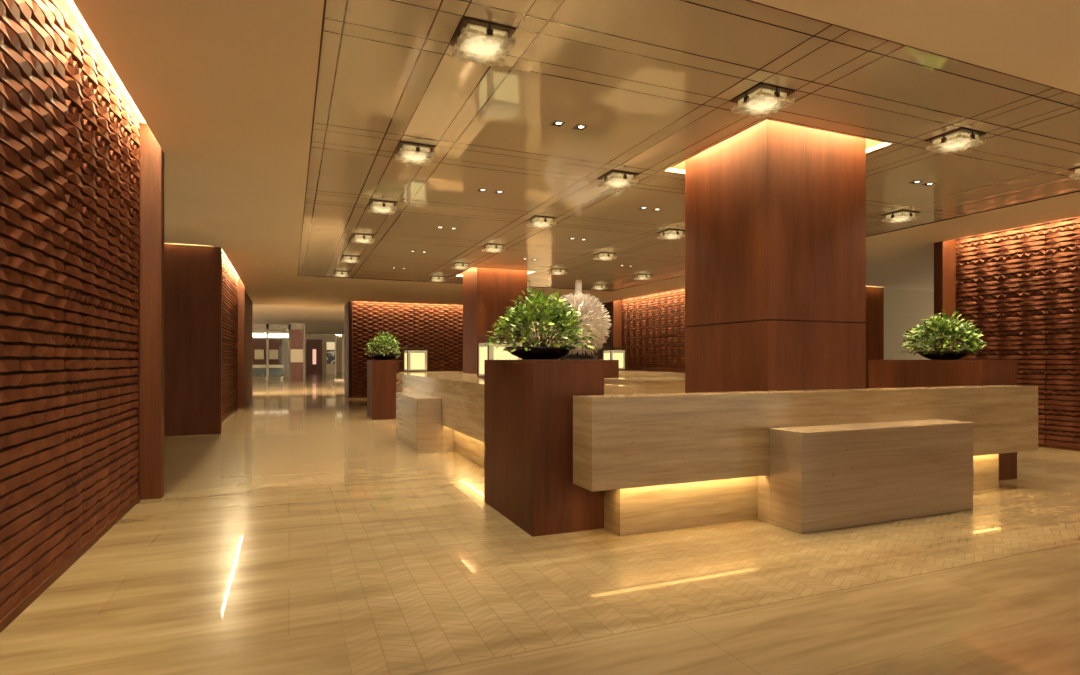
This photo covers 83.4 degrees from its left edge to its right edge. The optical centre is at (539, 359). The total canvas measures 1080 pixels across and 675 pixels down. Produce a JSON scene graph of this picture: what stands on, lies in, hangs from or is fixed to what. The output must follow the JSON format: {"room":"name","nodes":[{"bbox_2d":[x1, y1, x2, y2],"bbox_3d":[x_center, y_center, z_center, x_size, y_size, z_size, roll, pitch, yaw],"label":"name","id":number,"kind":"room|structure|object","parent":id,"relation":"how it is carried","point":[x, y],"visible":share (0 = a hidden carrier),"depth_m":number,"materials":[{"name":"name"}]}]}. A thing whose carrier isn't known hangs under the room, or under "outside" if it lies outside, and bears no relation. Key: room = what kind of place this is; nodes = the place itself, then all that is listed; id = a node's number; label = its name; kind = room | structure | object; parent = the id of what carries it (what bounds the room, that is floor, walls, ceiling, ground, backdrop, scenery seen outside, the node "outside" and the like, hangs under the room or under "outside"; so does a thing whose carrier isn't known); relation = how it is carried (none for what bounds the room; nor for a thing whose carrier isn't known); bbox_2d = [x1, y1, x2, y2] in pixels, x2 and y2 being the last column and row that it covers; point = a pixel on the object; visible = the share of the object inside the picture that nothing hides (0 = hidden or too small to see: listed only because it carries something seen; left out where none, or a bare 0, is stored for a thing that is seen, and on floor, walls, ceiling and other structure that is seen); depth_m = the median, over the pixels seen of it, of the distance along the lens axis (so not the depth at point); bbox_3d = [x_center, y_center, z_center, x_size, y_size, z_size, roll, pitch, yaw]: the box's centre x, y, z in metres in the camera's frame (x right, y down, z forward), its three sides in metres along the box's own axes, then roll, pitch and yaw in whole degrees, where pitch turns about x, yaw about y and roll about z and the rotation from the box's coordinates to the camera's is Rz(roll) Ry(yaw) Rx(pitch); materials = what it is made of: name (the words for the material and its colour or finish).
{"room":"lobby","nodes":[
{"label":"lobby","id":0,"kind":"room"},
{"bbox_2d":[0,0,163,632],"bbox_3d":[-2.431,-0.450,1.029,1.495,3.500,9.760,0,0,-22],"label":"wall","id":1,"kind":"structure","parent":0,"point":[82,179],"depth_m":3.83,"materials":[{"name":"wood"}]},
{"bbox_2d":[164,244,252,435],"bbox_3d":[-10.812,-0.450,15.007,6.295,3.500,12.000,0,0,-22],"label":"wall","id":2,"kind":"structure","parent":0,"point":[208,310],"depth_m":10.56,"materials":[{"name":"wood"}]},
{"bbox_2d":[282,334,343,372],"bbox_3d":[-19.979,-0.675,63.322,26.500,3.950,0.300,0,0,-22],"label":"wall","id":3,"kind":"structure","parent":0,"point":[325,338],"depth_m":62.23,"materials":[{"name":"paint"}]},
{"bbox_2d":[368,354,400,359],"bbox_3d":[-3.499,-0.065,13.649,0.720,0.130,0.720,0,0,-22],"label":"bowl","id":4,"kind":"object","parent":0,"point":[375,356],"depth_m":13.41,"materials":[{"name":"ceramic"}]},
{"bbox_2d":[344,301,463,397],"bbox_3d":[-4.414,-0.450,22.253,5.140,3.500,1.700,0,0,-22],"label":"wall","id":5,"kind":"structure","parent":0,"point":[437,327],"depth_m":21.37,"materials":[{"name":"wood"}]},
{"bbox_2d":[0,373,1079,674],"bbox_3d":[-7.686,1.360,33.615,26.500,0.120,76.000,0,0,-22],"label":"floor","id":6,"kind":"structure","parent":0,"point":[302,536],"depth_m":3.56,"materials":[{"name":"stone"}]},
{"bbox_2d":[253,365,283,379],"bbox_3d":[-18.121,0.810,40.066,2.250,0.980,0.700,0,0,-22],"label":"display table","id":7,"kind":"object","parent":6,"relation":"on","point":[258,370],"visible":0.6,"depth_m":39.84,"materials":[{"name":"paint"}]},
{"bbox_2d":[253,324,290,379],"bbox_3d":[-17.997,-0.510,40.225,2.700,3.620,2.100,0,0,-22],"label":"glass showcase","id":8,"kind":"object","parent":6,"relation":"on","point":[267,346],"visible":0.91,"depth_m":40.81,"materials":[{"name":"glass"}]},
{"bbox_2d":[288,341,288,373],"bbox_3d":[-22.129,-0.200,54.787,1.140,3.000,0.230,0,0,-22],"label":"painting","id":9,"kind":"object","parent":6,"relation":"on","point":[288,341],"visible":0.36,"depth_m":54.49,"materials":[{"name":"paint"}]},
{"bbox_2d":[291,323,304,379],"bbox_3d":[-15.961,-0.550,39.986,0.880,3.700,0.700,0,0,-22],"label":"pillar","id":10,"kind":"structure","parent":6,"relation":"on","point":[297,329],"depth_m":39.66,"materials":[{"name":"brown wood"}]},
{"bbox_2d":[307,339,321,373],"bbox_3d":[-20.946,-0.300,56.310,1.350,3.200,0.220,0,0,-22],"label":"door","id":11,"kind":"structure","parent":6,"relation":"on","point":[314,347],"depth_m":56.25,"materials":[{"name":"brown wood"}]},
{"bbox_2d":[326,342,334,373],"bbox_3d":[-19.264,-0.200,55.972,0.840,3.000,0.230,0,0,-22],"label":"painting","id":12,"kind":"object","parent":6,"relation":"on","point":[330,346],"visible":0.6,"depth_m":55.85,"materials":[{"name":"paper"}]},
{"bbox_2d":[334,334,343,380],"bbox_3d":[-12.624,-0.150,38.120,0.580,2.900,0.300,0,0,-22],"label":"glass screen","id":13,"kind":"object","parent":6,"relation":"on","point":[335,379],"visible":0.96,"depth_m":37.98,"materials":[{"name":"white"}]},
{"bbox_2d":[367,360,398,419],"bbox_3d":[-3.544,0.650,13.685,0.585,1.300,0.900,0,0,-22],"label":"pedestal","id":14,"kind":"object","parent":6,"relation":"on","point":[381,374],"visible":0.93,"depth_m":13.27,"materials":[{"name":"brown wood"}]},
{"bbox_2d":[363,331,400,359],"bbox_3d":[-3.473,-0.325,13.632,0.833,0.649,0.868,0,0,39],"label":"potted plant","id":15,"kind":"object","parent":14,"relation":"on","point":[382,355],"visible":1,"depth_m":13.51,"materials":[{"name":"green plant"}]},
{"bbox_2d":[396,392,452,452],"bbox_3d":[-1.819,0.919,9.388,0.518,0.762,1.800,0,0,-22],"label":"counter","id":16,"kind":"object","parent":6,"relation":"on","point":[419,426],"visible":0.94,"depth_m":8.58,"materials":[{"name":"stone"}]},
{"bbox_2d":[399,371,462,372],"bbox_3d":[-1.299,0.790,15.317,4.788,1.020,0.900,0,0,-22],"label":"countertop","id":17,"kind":"structure","parent":6,"relation":"on","point":[399,371],"depth_m":14.59,"materials":[{"name":"stone"}]},
{"bbox_2d":[403,347,427,371],"bbox_3d":[-2.996,-0.010,14.615,0.500,0.580,0.500,0,0,-22],"label":"lantern","id":18,"kind":"object","parent":17,"relation":"on","point":[412,360],"visible":0.98,"depth_m":14.41,"materials":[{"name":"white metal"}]},
{"bbox_2d":[463,268,526,373],"bbox_3d":[-1.058,-0.462,14.064,1.180,3.524,1.180,0,0,-22],"label":"column","id":19,"kind":"structure","parent":6,"relation":"on","point":[487,292],"depth_m":13.53,"materials":[{"name":"brown wood"}]},
{"bbox_2d":[396,373,634,467],"bbox_3d":[-0.958,0.784,9.246,1.300,1.032,6.980,0,0,-22],"label":"reception desk","id":20,"kind":"object","parent":6,"relation":"on","point":[462,394],"depth_m":7.93,"materials":[{"name":"stone"}]},
{"bbox_2d":[477,337,523,377],"bbox_3d":[-0.602,-0.032,9.145,0.560,0.600,0.560,0,0,-22],"label":"lantern","id":21,"kind":"object","parent":20,"relation":"on","point":[486,352],"visible":0.33,"depth_m":8.92,"materials":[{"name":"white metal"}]},
{"bbox_2d":[484,360,603,536],"bbox_3d":[-0.007,0.649,5.121,0.597,1.302,1.190,0,0,-22],"label":"pedestal","id":22,"kind":"object","parent":6,"relation":"on","point":[528,404],"visible":0.94,"depth_m":4.59,"materials":[{"name":"brown wood"}]},
{"bbox_2d":[485,285,596,359],"bbox_3d":[-0.050,-0.320,5.096,0.872,0.635,0.850,0,0,-22],"label":"potted plant","id":23,"kind":"object","parent":22,"relation":"on","point":[546,313],"visible":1,"depth_m":4.94,"materials":[{"name":"green plant"}]},
{"bbox_2d":[505,347,575,359],"bbox_3d":[0.002,-0.054,5.109,0.600,0.105,0.600,0,0,-22],"label":"bowl","id":24,"kind":"object","parent":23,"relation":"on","point":[526,353],"depth_m":4.90,"materials":[{"name":"ceramic"}]},
{"bbox_2d":[604,360,618,377],"bbox_3d":[0.680,0.649,10.871,0.910,1.302,1.330,0,0,-22],"label":"pedestal","id":25,"kind":"object","parent":6,"relation":"on","point":[611,367],"visible":0.18,"depth_m":10.38,"materials":[{"name":"brown wood"}]},
{"bbox_2d":[549,280,611,359],"bbox_3d":[0.685,-0.718,10.856,1.206,1.431,1.190,0,0,-22],"label":"sculpture","id":26,"kind":"object","parent":25,"relation":"on","point":[595,321],"visible":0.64,"depth_m":10.56,"materials":[{"name":"white"}]},
{"bbox_2d":[604,377,684,393],"bbox_3d":[1.857,0.800,9.780,1.320,1.000,1.485,0,0,-22],"label":"counter","id":27,"kind":"object","parent":6,"relation":"on","point":[643,385],"visible":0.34,"depth_m":9.06,"materials":[{"name":"stone"}]},
{"bbox_2d":[604,377,684,381],"bbox_3d":[1.857,0.312,9.780,1.320,0.025,1.485,0,0,-22],"label":"countertop","id":28,"kind":"structure","parent":27,"relation":"on","point":[634,379],"depth_m":9.33,"materials":[{"name":"stone"}]},
{"bbox_2d":[619,370,684,377],"bbox_3d":[2.679,0.767,11.390,0.340,1.065,7.000,0,0,-22],"label":"countertop","id":29,"kind":"structure","parent":6,"relation":"on","point":[622,373],"depth_m":12.20,"materials":[{"name":"stone"}]},
{"bbox_2d":[602,347,625,369],"bbox_3d":[1.676,-0.025,13.734,0.400,0.520,0.400,0,0,-22],"label":"lantern","id":30,"kind":"object","parent":29,"relation":"on","point":[620,355],"visible":0.69,"depth_m":13.60,"materials":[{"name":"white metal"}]},
{"bbox_2d":[685,120,865,392],"bbox_3d":[2.283,-0.462,6.004,1.180,3.524,1.180,0,0,-22],"label":"column","id":31,"kind":"structure","parent":6,"relation":"on","point":[775,212],"depth_m":5.53,"materials":[{"name":"brown wood"}]},
{"bbox_2d":[573,385,1037,536],"bbox_3d":[2.636,0.783,5.403,5.098,1.034,0.431,0,0,-22],"label":"reception desk","id":32,"kind":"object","parent":6,"relation":"on","point":[665,461],"depth_m":4.70,"materials":[{"name":"stone"}]},
{"bbox_2d":[758,419,972,533],"bbox_3d":[2.775,0.921,5.116,1.970,0.758,0.463,0,0,-22],"label":"counter","id":33,"kind":"object","parent":6,"relation":"on","point":[837,476],"visible":0.95,"depth_m":4.82,"materials":[{"name":"stone"}]},
{"bbox_2d":[868,360,1016,480],"bbox_3d":[4.690,0.649,7.157,0.600,1.302,1.360,0,0,-22],"label":"pedestal","id":34,"kind":"object","parent":6,"relation":"on","point":[881,373],"visible":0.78,"depth_m":6.74,"materials":[{"name":"brown wood"}]},
{"bbox_2d":[899,310,987,359],"bbox_3d":[4.665,-0.295,7.074,0.822,0.586,0.842,0,0,23],"label":"potted plant","id":35,"kind":"object","parent":34,"relation":"on","point":[968,344],"visible":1,"depth_m":6.92,"materials":[{"name":"green plant"}]},
{"bbox_2d":[56,0,1079,333],"bbox_3d":[-7.686,-2.368,33.615,26.500,0.765,76.000,0,0,-22],"label":"ceiling","id":36,"kind":"structure","parent":0,"point":[276,124],"depth_m":5.06,"materials":[{"name":"paint"}]},
{"bbox_2d":[333,271,349,276],"bbox_3d":[-4.506,-1.947,13.763,0.328,0.100,0.329,0,0,-22],"label":"ceiling lamp","id":37,"kind":"object","parent":36,"relation":"attached to","point":[336,273],"visible":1,"depth_m":13.67,"materials":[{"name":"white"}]},
{"bbox_2d":[341,255,359,262],"bbox_3d":[-3.676,-1.947,11.758,0.328,0.100,0.329,0,0,-22],"label":"ceiling lamp","id":38,"kind":"object","parent":36,"relation":"attached to","point":[345,258],"visible":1,"depth_m":11.66,"materials":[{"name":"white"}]},
{"bbox_2d":[352,233,374,243],"bbox_3d":[-2.846,-1.947,9.753,0.328,0.100,0.329,0,0,-22],"label":"ceiling lamp","id":39,"kind":"object","parent":36,"relation":"attached to","point":[359,238],"visible":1,"depth_m":9.66,"materials":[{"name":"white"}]},
{"bbox_2d":[367,199,396,214],"bbox_3d":[-2.017,-1.947,7.748,0.328,0.100,0.329,0,0,-22],"label":"ceiling lamp","id":40,"kind":"object","parent":36,"relation":"attached to","point":[375,206],"visible":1,"depth_m":7.66,"materials":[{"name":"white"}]},
{"bbox_2d":[394,141,435,165],"bbox_3d":[-1.187,-1.947,5.743,0.328,0.100,0.329,0,0,-22],"label":"ceiling lamp","id":41,"kind":"object","parent":36,"relation":"attached to","point":[410,152],"visible":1,"depth_m":5.66,"materials":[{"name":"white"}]},
{"bbox_2d":[405,151,425,159],"bbox_3d":[-1.186,-1.927,5.743,0.216,0.024,0.216,0,0,-22],"label":"diffuser","id":42,"kind":"object","parent":41,"relation":"attached to","point":[408,156],"depth_m":5.69,"materials":[{"name":"white glass"}]},
{"bbox_2d":[429,276,444,281],"bbox_3d":[-2.473,-1.947,14.604,0.328,0.100,0.329,0,0,-22],"label":"ceiling lamp","id":43,"kind":"object","parent":36,"relation":"attached to","point":[433,278],"visible":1,"depth_m":14.51,"materials":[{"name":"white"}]},
{"bbox_2d":[451,262,470,269],"bbox_3d":[-1.643,-1.947,12.599,0.328,0.100,0.329,0,0,-22],"label":"ceiling lamp","id":44,"kind":"object","parent":36,"relation":"attached to","point":[457,265],"visible":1,"depth_m":12.50,"materials":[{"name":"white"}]},
{"bbox_2d":[450,16,515,66],"bbox_3d":[-0.357,-1.947,3.738,0.328,0.100,0.329,0,0,-22],"label":"ceiling lamp","id":45,"kind":"object","parent":36,"relation":"attached to","point":[485,40],"visible":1,"depth_m":3.67,"materials":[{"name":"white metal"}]},
{"bbox_2d":[466,36,497,53],"bbox_3d":[-0.356,-1.927,3.738,0.216,0.024,0.216,0,0,-22],"label":"diffuser","id":46,"kind":"object","parent":45,"relation":"attached to","point":[477,45],"depth_m":3.70,"materials":[{"name":"white glass"}]},
{"bbox_2d":[482,243,504,252],"bbox_3d":[-0.813,-1.947,10.594,0.328,0.100,0.329,0,0,-22],"label":"ceiling lamp","id":47,"kind":"object","parent":36,"relation":"attached to","point":[493,248],"visible":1,"depth_m":10.51,"materials":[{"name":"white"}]},
{"bbox_2d":[526,215,555,228],"bbox_3d":[0.016,-1.947,8.589,0.328,0.100,0.329,0,0,-22],"label":"ceiling lamp","id":48,"kind":"object","parent":36,"relation":"attached to","point":[535,221],"visible":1,"depth_m":8.51,"materials":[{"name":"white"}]},
{"bbox_2d":[548,268,566,274],"bbox_3d":[0.390,-1.947,13.441,0.328,0.100,0.329,0,0,-22],"label":"ceiling lamp","id":49,"kind":"object","parent":36,"relation":"attached to","point":[554,271],"visible":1,"depth_m":13.35,"materials":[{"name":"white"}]},
{"bbox_2d":[550,120,565,126],"bbox_3d":[0.148,-1.994,5.121,0.104,0.006,0.104,0,0,-22],"label":"recessed light","id":50,"kind":"object","parent":36,"relation":"in","point":[554,123],"visible":1,"depth_m":5.12,"materials":[{"name":"metal"}]},
{"bbox_2d":[572,124,587,130],"bbox_3d":[0.342,-1.994,5.201,0.104,0.006,0.104,0,0,-22],"label":"recessed light","id":51,"kind":"object","parent":36,"relation":"in","point":[578,126],"visible":1,"depth_m":5.20,"materials":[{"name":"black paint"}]},
{"bbox_2d":[591,285,607,289],"bbox_3d":[1.593,-1.947,16.287,0.328,0.100,0.329,0,0,-22],"label":"ceiling lamp","id":52,"kind":"object","parent":36,"relation":"attached to","point":[598,287],"visible":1,"depth_m":16.18,"materials":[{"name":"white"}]},
{"bbox_2d":[593,252,616,260],"bbox_3d":[1.220,-1.947,11.435,0.328,0.100,0.329,0,0,-22],"label":"ceiling lamp","id":53,"kind":"object","parent":36,"relation":"attached to","point":[602,256],"visible":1,"depth_m":11.36,"materials":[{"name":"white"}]},
{"bbox_2d":[598,170,638,189],"bbox_3d":[0.846,-1.947,6.584,0.328,0.100,0.329,0,0,-22],"label":"ceiling lamp","id":54,"kind":"object","parent":36,"relation":"attached to","point":[616,178],"visible":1,"depth_m":6.50,"materials":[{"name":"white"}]},
{"bbox_2d":[608,178,625,184],"bbox_3d":[0.847,-1.927,6.584,0.216,0.024,0.216,0,0,-22],"label":"diffuser","id":55,"kind":"object","parent":54,"relation":"attached to","point":[614,182],"depth_m":6.51,"materials":[{"name":"white glass"}]},
{"bbox_2d":[633,274,652,279],"bbox_3d":[2.423,-1.947,14.282,0.328,0.100,0.329,0,0,-22],"label":"ceiling lamp","id":56,"kind":"object","parent":36,"relation":"attached to","point":[639,276],"visible":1,"depth_m":14.18,"materials":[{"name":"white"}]},
{"bbox_2d":[657,229,684,239],"bbox_3d":[2.049,-1.947,9.430,0.328,0.100,0.329,0,0,-22],"label":"ceiling lamp","id":57,"kind":"object","parent":36,"relation":"attached to","point":[670,234],"visible":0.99,"depth_m":9.35,"materials":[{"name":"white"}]},
{"bbox_2d":[730,83,794,118],"bbox_3d":[1.676,-1.947,4.579,0.328,0.100,0.329,0,0,-22],"label":"ceiling lamp","id":58,"kind":"object","parent":36,"relation":"attached to","point":[761,98],"visible":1,"depth_m":4.51,"materials":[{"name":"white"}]},
{"bbox_2d":[747,97,776,109],"bbox_3d":[1.677,-1.927,4.579,0.216,0.024,0.216,0,0,-22],"label":"diffuser","id":59,"kind":"object","parent":58,"relation":"attached to","point":[760,104],"depth_m":4.54,"materials":[{"name":"white glass"}]},
{"bbox_2d":[881,210,919,223],"bbox_3d":[4.912,-1.947,8.266,0.328,0.100,0.329,0,0,-22],"label":"ceiling lamp","id":60,"kind":"object","parent":36,"relation":"attached to","point":[901,216],"visible":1,"depth_m":8.20,"materials":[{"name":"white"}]},
{"bbox_2d":[909,180,922,183],"bbox_3d":[4.214,-1.994,6.803,0.104,0.006,0.104,0,0,-22],"label":"recessed light","id":61,"kind":"object","parent":36,"relation":"in","point":[916,181],"visible":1,"depth_m":6.80,"materials":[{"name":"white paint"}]},
{"bbox_2d":[922,182,935,185],"bbox_3d":[4.408,-1.994,6.883,0.104,0.006,0.104,0,0,-22],"label":"recessed light","id":62,"kind":"object","parent":36,"relation":"in","point":[929,183],"visible":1,"depth_m":6.88,"materials":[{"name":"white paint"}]},
{"bbox_2d":[925,127,985,154],"bbox_3d":[3.708,-1.947,5.420,0.328,0.100,0.329,0,0,-22],"label":"ceiling lamp","id":63,"kind":"object","parent":36,"relation":"attached to","point":[963,138],"visible":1,"depth_m":5.36,"materials":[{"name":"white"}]},
{"bbox_2d":[941,139,969,146],"bbox_3d":[3.709,-1.927,5.420,0.216,0.024,0.216,0,0,-22],"label":"diffuser","id":64,"kind":"object","parent":63,"relation":"attached to","point":[961,142],"depth_m":5.36,"materials":[{"name":"white glass"}]},
{"bbox_2d":[1068,166,1079,180],"bbox_3d":[5.741,-1.947,6.261,0.328,0.100,0.329,0,0,-22],"label":"ceiling lamp","id":65,"kind":"object","parent":36,"relation":"attached to","point":[1076,170],"visible":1,"depth_m":6.32,"materials":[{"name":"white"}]},
{"bbox_2d":[552,286,883,387],"bbox_3d":[4.785,-0.450,21.325,4.950,3.500,12.250,0,0,-22],"label":"wall","id":66,"kind":"structure","parent":0,"point":[651,328],"depth_m":18.49,"materials":[{"name":"wood"}]},
{"bbox_2d":[884,289,933,359],"bbox_3d":[11.148,-0.342,17.600,3.940,3.284,0.200,0,0,-22],"label":"wall","id":67,"kind":"structure","parent":0,"point":[903,309],"depth_m":17.11,"materials":[{"name":"paint"}]},
{"bbox_2d":[916,351,970,359],"bbox_3d":[4.691,-0.052,7.049,0.540,0.100,0.540,0,0,-22],"label":"bowl","id":68,"kind":"object","parent":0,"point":[933,355],"depth_m":6.89,"materials":[{"name":"ceramic"}]},
{"bbox_2d":[934,216,1079,450],"bbox_3d":[9.455,-0.450,6.050,1.900,3.500,9.950,0,0,-22],"label":"wall","id":69,"kind":"structure","parent":0,"point":[1020,287],"depth_m":9.21,"materials":[{"name":"wood"}]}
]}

